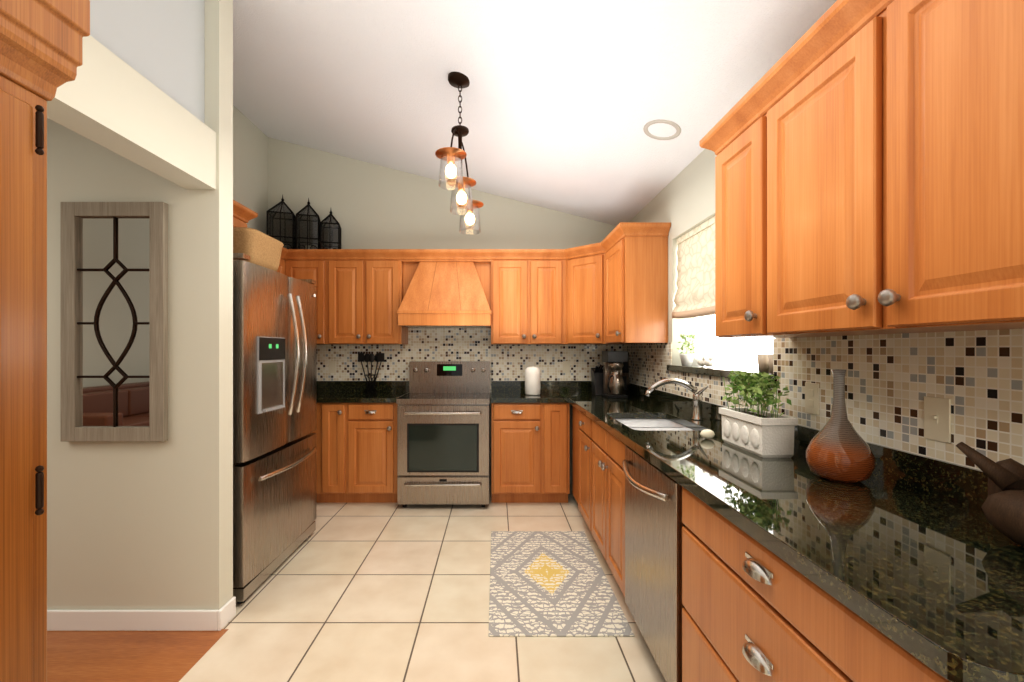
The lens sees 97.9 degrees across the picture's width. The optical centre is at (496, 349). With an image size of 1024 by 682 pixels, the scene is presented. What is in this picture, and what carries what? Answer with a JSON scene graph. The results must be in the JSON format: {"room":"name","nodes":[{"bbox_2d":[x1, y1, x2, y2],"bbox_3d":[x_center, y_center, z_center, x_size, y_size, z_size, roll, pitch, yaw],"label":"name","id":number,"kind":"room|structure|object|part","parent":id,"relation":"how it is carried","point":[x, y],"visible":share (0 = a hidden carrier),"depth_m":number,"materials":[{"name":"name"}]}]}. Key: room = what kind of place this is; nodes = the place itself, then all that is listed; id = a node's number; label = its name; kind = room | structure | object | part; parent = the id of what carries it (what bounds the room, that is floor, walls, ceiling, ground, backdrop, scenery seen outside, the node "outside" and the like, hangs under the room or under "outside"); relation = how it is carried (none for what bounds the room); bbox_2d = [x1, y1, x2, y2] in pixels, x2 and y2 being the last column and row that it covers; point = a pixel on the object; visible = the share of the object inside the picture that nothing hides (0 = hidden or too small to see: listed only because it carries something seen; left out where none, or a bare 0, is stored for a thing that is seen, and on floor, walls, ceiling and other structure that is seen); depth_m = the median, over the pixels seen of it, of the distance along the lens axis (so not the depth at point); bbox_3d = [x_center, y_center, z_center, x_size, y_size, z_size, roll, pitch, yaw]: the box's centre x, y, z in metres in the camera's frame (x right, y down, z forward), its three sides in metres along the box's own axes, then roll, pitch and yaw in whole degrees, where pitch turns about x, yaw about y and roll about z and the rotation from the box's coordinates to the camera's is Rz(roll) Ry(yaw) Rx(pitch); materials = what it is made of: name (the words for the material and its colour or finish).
{"room":"kitchen","nodes":[
{"label":"kitchen","id":0,"kind":"room"},
{"bbox_2d":[47,0,215,189],"bbox_3d":[-1.399,-0.821,-0.541,0.141,4.300,5.317,0,0,0],"label":"wall","id":1,"kind":"structure","parent":0,"point":[134,91],"depth_m":1.74,"materials":[{"name":"beige paint"}]},
{"bbox_2d":[47,629,228,681],"bbox_3d":[-3.185,1.354,-0.541,3.830,0.050,5.318,0,0,0],"label":"floor","id":2,"kind":"structure","parent":0,"point":[124,656],"depth_m":1.94,"materials":[{"name":"brown wood"}]},
{"bbox_2d":[47,0,232,609],"bbox_3d":[-3.208,-0.821,2.156,3.784,4.300,0.145,0,0,0],"label":"wall","id":3,"kind":"structure","parent":0,"point":[140,525],"depth_m":2.12,"materials":[{"name":"beige paint"}]},
{"bbox_3d":[-1.797,-0.130,2.100,0.482,1.122,0.032,0,0,0],"label":"framed mirror","id":4,"kind":"part","parent":3,"relation":"part of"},
{"bbox_2d":[47,603,228,630],"bbox_3d":[-3.135,1.282,2.116,3.669,0.095,0.046,0,0,0],"label":"baseboard","id":5,"kind":"structure","parent":3,"relation":"attached to","point":[142,620],"depth_m":2.10,"materials":[{"name":"white wood"}]},
{"bbox_2d":[233,105,267,233],"bbox_3d":[-2.300,-0.821,3.309,0.100,4.300,2.161,0,0,0],"label":"wall","id":6,"kind":"structure","parent":0,"point":[250,164],"depth_m":4.08,"materials":[{"name":"beige paint"}]},
{"bbox_2d":[233,200,252,226],"bbox_3d":[-2.013,-0.763,2.755,0.469,0.464,0.910,0,0,0],"label":"upper cabinet","id":7,"kind":"object","parent":6,"relation":"attached to","point":[241,215],"depth_m":3.09,"materials":[{"name":"brown wood"}]},
{"bbox_2d":[277,248,284,274],"bbox_3d":[-2.083,-0.477,3.675,0.329,0.857,0.750,0,0,0],"label":"upper cabinet","id":8,"kind":"object","parent":6,"relation":"attached to","point":[281,269],"depth_m":4.00,"materials":[{"name":"brown wood"}]},
{"bbox_2d":[179,484,665,681],"bbox_3d":[-0.450,1.354,0.645,3.800,0.050,7.690,0,0,0],"label":"floor","id":9,"kind":"structure","parent":0,"point":[369,592],"depth_m":2.23,"materials":[{"name":"beige tile"}]},
{"bbox_2d":[0,0,89,681],"bbox_3d":[-1.078,0.306,0.360,0.494,2.045,1.108,0,0,0],"label":"oak hutch","id":10,"kind":"object","parent":9,"relation":"on","point":[41,51],"visible":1,"depth_m":0.81,"materials":[{"name":"brown wood"}]},
{"bbox_2d":[233,253,316,603],"bbox_3d":[-1.702,0.416,2.753,0.995,1.824,0.937,0,0,0],"label":"refrigerator","id":11,"kind":"object","parent":9,"relation":"on","point":[274,417],"visible":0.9,"depth_m":2.54,"materials":[{"name":"silver metal"}]},
{"bbox_2d":[233,227,283,270],"bbox_3d":[-1.600,-0.612,2.860,0.316,0.230,0.436,0,0,0],"label":"woven basket","id":12,"kind":"object","parent":11,"relation":"on","point":[260,248],"visible":0.6,"depth_m":2.73,"materials":[{"name":"beige wicker"}]},
{"bbox_2d":[317,404,348,502],"bbox_3d":[-1.377,0.890,4.078,0.216,0.877,0.619,0,0,0],"label":"base cabinet","id":13,"kind":"object","parent":9,"relation":"on","point":[332,419],"depth_m":3.78,"materials":[{"name":"brown wood"}]},
{"bbox_2d":[349,404,397,502],"bbox_3d":[-1.054,0.890,4.078,0.430,0.877,0.619,0,0,0],"label":"base cabinet","id":14,"kind":"object","parent":9,"relation":"on","point":[373,475],"depth_m":3.77,"materials":[{"name":"brown wood"}]},
{"bbox_2d":[317,392,408,403],"bbox_3d":[-1.542,0.429,4.069,1.412,0.040,0.637,0,0,0],"label":"countertop","id":15,"kind":"structure","parent":14,"relation":"on","point":[322,397],"depth_m":3.80,"materials":[{"name":"black stone"}]},
{"bbox_2d":[358,353,383,393],"bbox_3d":[-1.165,0.220,4.160,0.246,0.374,0.126,0,0,0],"label":"utensil holder","id":16,"kind":"object","parent":15,"relation":"on","point":[371,357],"visible":1,"depth_m":4.15,"materials":[{"name":"black metal"}]},
{"bbox_2d":[396,361,489,506],"bbox_3d":[-0.440,0.721,3.997,0.772,1.214,0.717,0,0,0],"label":"range","id":17,"kind":"object","parent":9,"relation":"on","point":[443,432],"visible":1,"depth_m":3.69,"materials":[{"name":"silver metal"}]},
{"bbox_2d":[489,531,633,636],"bbox_3d":[0.302,1.325,2.650,0.675,0.007,1.180,0,0,0],"label":"kitchen mat","id":18,"kind":"object","parent":9,"relation":"on","point":[549,584],"visible":1,"depth_m":2.45,"materials":[{"name":"grey fabric"}]},
{"bbox_2d":[622,445,684,681],"bbox_3d":[0.885,0.892,1.841,0.670,0.871,0.613,0,0,0],"label":"dishwasher","id":19,"kind":"object","parent":9,"relation":"on","point":[654,524],"visible":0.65,"depth_m":1.73,"materials":[{"name":"silver metal"}]},
{"bbox_2d":[490,392,1023,681],"bbox_3d":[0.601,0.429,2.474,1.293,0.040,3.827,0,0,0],"label":"base cabinet","id":20,"kind":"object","parent":9,"relation":"on","point":[790,573],"depth_m":1.10,"materials":[{"name":"brown wood"}]},
{"bbox_2d":[525,367,540,394],"bbox_3d":[0.330,0.281,4.020,0.144,0.254,0.144,0,0,0],"label":"ceramic jar","id":21,"kind":"object","parent":20,"relation":"on","point":[532,380],"visible":1,"depth_m":3.96,"materials":[{"name":"white ceramic"}]},
{"bbox_2d":[591,364,602,395],"bbox_3d":[0.930,0.270,4.045,0.100,0.276,0.189,0,0,0],"label":"knife block","id":22,"kind":"object","parent":20,"relation":"on","point":[597,379],"visible":0.88,"depth_m":3.99,"materials":[{"name":"black plastic"}]},
{"bbox_2d":[602,351,627,397],"bbox_3d":[1.016,0.211,3.824,0.178,0.395,0.233,0,0,0],"label":"coffee maker","id":23,"kind":"object","parent":20,"relation":"on","point":[613,381],"visible":1,"depth_m":3.74,"materials":[{"name":"black plastic"}]},
{"bbox_2d":[622,352,629,394],"bbox_3d":[1.135,0.213,4.058,0.156,0.390,0.160,0,0,0],"label":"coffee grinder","id":24,"kind":"object","parent":20,"relation":"on","point":[625,372],"visible":0.21,"depth_m":3.99,"materials":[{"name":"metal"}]},
{"bbox_2d":[613,416,688,427],"bbox_3d":[0.900,0.545,2.570,0.448,0.216,0.688,0,0,0],"label":"sink","id":25,"kind":"object","parent":20,"relation":"in","point":[633,421],"depth_m":2.89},
{"bbox_2d":[645,376,708,419],"bbox_3d":[1.039,0.287,2.565,0.337,0.243,0.135,0,0,0],"label":"faucet","id":26,"kind":"object","parent":20,"relation":"on","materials":[{"name":"silver metal"}]},
{"bbox_2d":[700,429,714,438],"bbox_3d":[0.965,0.386,2.035,0.066,0.044,0.044,0,0,0],"label":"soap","id":27,"kind":"object","parent":20,"relation":"on","point":[707,434],"visible":0.98,"depth_m":2.02,"materials":[{"name":"beige plastic"}]},
{"bbox_2d":[719,370,797,457],"bbox_3d":[1.059,0.247,1.825,0.147,0.322,0.318,0,0,0],"label":"planter","id":28,"kind":"object","parent":20,"relation":"on","point":[763,433],"visible":1,"depth_m":1.75,"materials":[{"name":"white ceramic"}]},
{"bbox_2d":[806,369,874,482],"bbox_3d":[1.085,0.236,1.410,0.174,0.345,0.174,0,0,0],"label":"vase","id":29,"kind":"object","parent":20,"relation":"on","point":[838,449],"visible":1,"depth_m":1.37,"materials":[{"name":"orange ceramic"}]},
{"bbox_2d":[956,442,1023,545],"bbox_3d":[1.099,0.301,0.873,0.114,0.215,0.325,0,0,0],"label":"driftwood sculpture","id":30,"kind":"object","parent":20,"relation":"on","point":[1002,507],"visible":1,"depth_m":0.94,"materials":[{"name":"brown wood"}]},
{"bbox_2d":[268,137,615,483],"bbox_3d":[-0.450,-0.821,4.440,3.800,4.300,0.100,0,0,0],"label":"wall","id":31,"kind":"structure","parent":0,"point":[371,205],"depth_m":4.39,"materials":[{"name":"beige paint"}]},
{"bbox_2d":[285,248,336,347],"bbox_3d":[-1.739,-0.477,4.223,0.381,0.857,0.328,0,0,0],"label":"upper cabinet","id":32,"kind":"object","parent":31,"relation":"attached to","point":[313,264],"depth_m":4.06,"materials":[{"name":"brown wood"}]},
{"bbox_2d":[266,195,295,248],"bbox_3d":[-2.030,-1.149,4.240,0.233,0.655,0.233,0,0,-15],"label":"lantern","id":33,"kind":"object","parent":32,"relation":"on","point":[281,211],"visible":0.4,"depth_m":4.21,"materials":[{"name":"black metal"}]},
{"bbox_2d":[296,198,320,248],"bbox_3d":[-1.785,-1.134,4.245,0.203,0.625,0.202,0,0,-17],"label":"lantern","id":34,"kind":"object","parent":32,"relation":"on","point":[307,210],"visible":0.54,"depth_m":4.22,"materials":[{"name":"black metal"}]},
{"bbox_2d":[320,210,340,248],"bbox_3d":[-1.575,-1.089,4.250,0.172,0.535,0.173,0,0,-14],"label":"lantern","id":35,"kind":"object","parent":32,"relation":"on","point":[329,219],"visible":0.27,"depth_m":4.21,"materials":[{"name":"black metal"}]},
{"bbox_2d":[329,249,408,347],"bbox_3d":[-1.208,-0.477,4.223,0.682,0.857,0.328,0,0,0],"label":"upper cabinet","id":36,"kind":"object","parent":31,"relation":"attached to","point":[363,313],"depth_m":4.06,"materials":[{"name":"brown wood"}]},
{"bbox_2d":[397,249,492,315],"bbox_3d":[-0.457,-0.624,4.154,0.816,0.563,0.467,0,0,0],"label":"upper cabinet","id":37,"kind":"object","parent":31,"relation":"attached to","point":[430,282],"depth_m":4.02,"materials":[{"name":"brown wood"}]},
{"bbox_2d":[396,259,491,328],"bbox_3d":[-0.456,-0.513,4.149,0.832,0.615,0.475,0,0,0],"label":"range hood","id":38,"kind":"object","parent":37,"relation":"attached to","point":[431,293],"depth_m":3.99,"materials":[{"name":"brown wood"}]},
{"bbox_2d":[317,380,591,391],"bbox_3d":[-0.511,0.359,4.378,3.473,0.099,0.020,0,0,0],"label":"backsplash","id":39,"kind":"structure","parent":31,"relation":"attached to","point":[322,385],"depth_m":4.37,"materials":[{"name":"black stone"}]},
{"bbox_2d":[489,249,564,347],"bbox_3d":[0.297,-0.477,4.223,0.687,0.857,0.328,0,0,0],"label":"upper cabinet","id":40,"kind":"object","parent":31,"relation":"attached to","point":[529,284],"depth_m":4.06,"materials":[{"name":"brown wood"}]},
{"bbox_2d":[233,0,836,225],"bbox_3d":[-1.850,-2.042,0.620,6.700,1.809,7.840,0,0,0],"label":"ceiling","id":41,"kind":"structure","parent":0,"point":[563,102],"depth_m":2.56,"materials":[{"name":"white paint"}]},
{"bbox_2d":[435,72,483,234],"bbox_3d":[-0.209,-1.178,2.680,0.179,0.850,0.545,0,0,13],"label":"pendant light","id":42,"kind":"object","parent":41,"relation":"hanging from","point":[450,155],"visible":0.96,"depth_m":2.60,"materials":[{"name":"glass"}]},
{"bbox_2d":[643,119,680,139],"bbox_3d":[0.966,-1.286,2.585,0.210,0.038,0.210,14,0,0],"label":"recessed light","id":43,"kind":"object","parent":41,"relation":"in","point":[673,124],"visible":0.4,"depth_m":2.57,"materials":[{"name":"beige"}]},
{"bbox_2d":[629,149,716,364],"bbox_3d":[1.350,-0.821,0.645,0.200,4.300,7.690,0,0,0],"label":"wall","id":44,"kind":"structure","parent":0,"point":[683,201],"depth_m":3.09,"materials":[{"name":"beige paint"}]},
{"bbox_2d":[565,242,628,347],"bbox_3d":[0.944,-0.477,4.089,0.607,0.857,0.597,0,0,0],"label":"upper cabinet","id":45,"kind":"object","parent":44,"relation":"attached to","point":[582,263],"depth_m":3.93,"materials":[{"name":"brown wood"}]},
{"bbox_2d":[601,224,668,343],"bbox_3d":[1.083,-0.477,3.511,0.329,0.857,0.557,0,0,0],"label":"upper cabinet","id":46,"kind":"object","parent":44,"relation":"attached to","point":[634,257],"depth_m":3.23,"materials":[{"name":"brown wood"}]},
{"bbox_3d":[-0.500,-0.864,3.635,3.494,0.085,0.915,0,0,0],"label":"crown moulding","id":47,"kind":"part","parent":46,"relation":"part of","materials":[{"name":"brown wood"}]},
{"bbox_2d":[672,216,714,318],"bbox_3d":[1.273,-0.491,2.576,0.065,0.578,1.145,0,0,0],"label":"roman shade","id":48,"kind":"object","parent":44,"relation":"attached to","point":[695,292],"visible":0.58,"depth_m":2.82,"materials":[{"name":"fabric"}]},
{"bbox_2d":[667,365,775,380],"bbox_3d":[1.302,0.129,2.576,0.175,0.040,1.203,0,0,0],"label":"window sill","id":49,"kind":"structure","parent":44,"relation":"attached to","point":[712,371],"depth_m":2.58,"materials":[{"name":"stone"}]},
{"bbox_2d":[677,334,696,364],"bbox_3d":[1.314,0.000,3.060,0.113,0.216,0.125,0,0,0],"label":"potted plant","id":50,"kind":"object","parent":49,"relation":"on","point":[686,359],"visible":1,"depth_m":3.04,"materials":[{"name":"white"}]},
{"bbox_2d":[697,356,706,366],"bbox_3d":[1.310,0.073,2.834,0.053,0.070,0.124,0,0,0],"label":"bird figurine","id":51,"kind":"object","parent":49,"relation":"on","point":[700,361],"visible":0.92,"depth_m":2.81,"materials":[{"name":"white ceramic"}]},
{"bbox_2d":[704,356,713,366],"bbox_3d":[1.310,0.073,2.744,0.053,0.070,0.124,0,0,0],"label":"bird figurine","id":52,"kind":"object","parent":49,"relation":"on","point":[709,362],"visible":1,"depth_m":2.71,"materials":[{"name":"white ceramic"}]},
{"bbox_2d":[757,354,769,371],"bbox_3d":[1.320,0.066,2.190,0.068,0.085,0.068,0,0,0],"label":"cup","id":53,"kind":"object","parent":49,"relation":"on","point":[763,362],"visible":0.92,"depth_m":2.17,"materials":[{"name":"beige ceramic"}]},
{"bbox_2d":[768,354,772,372],"bbox_3d":[1.320,0.066,2.100,0.068,0.085,0.068,0,0,0],"label":"cup","id":54,"kind":"object","parent":49,"relation":"on","point":[770,357],"visible":0.15,"depth_m":2.09,"materials":[{"name":"beige ceramic"}]},
{"bbox_2d":[692,315,773,369],"bbox_3d":[1.407,-0.336,2.576,0.057,0.890,1.163,0,0,0],"label":"window","id":55,"kind":"structure","parent":44,"relation":"in","point":[740,353],"depth_m":2.74,"materials":[{"name":"white"}]},
{"bbox_2d":[709,84,756,337],"bbox_3d":[1.083,-0.477,1.707,0.329,0.857,0.353,0,0,0],"label":"upper cabinet","id":56,"kind":"object","parent":44,"relation":"attached to","point":[733,141],"depth_m":1.70,"materials":[{"name":"brown wood"}]},
{"bbox_2d":[629,384,987,511],"bbox_3d":[1.238,0.359,2.474,0.020,0.099,3.828,0,0,0],"label":"backsplash","id":57,"kind":"structure","parent":44,"relation":"attached to","point":[963,483],"depth_m":1.31,"materials":[{"name":"black stone"}]},
{"bbox_2d":[757,0,1023,339],"bbox_3d":[1.083,-0.477,1.075,0.329,0.857,0.910,0,0,0],"label":"upper cabinet","id":58,"kind":"object","parent":44,"relation":"attached to","point":[869,196],"depth_m":1.04,"materials":[{"name":"brown wood"}]}
]}

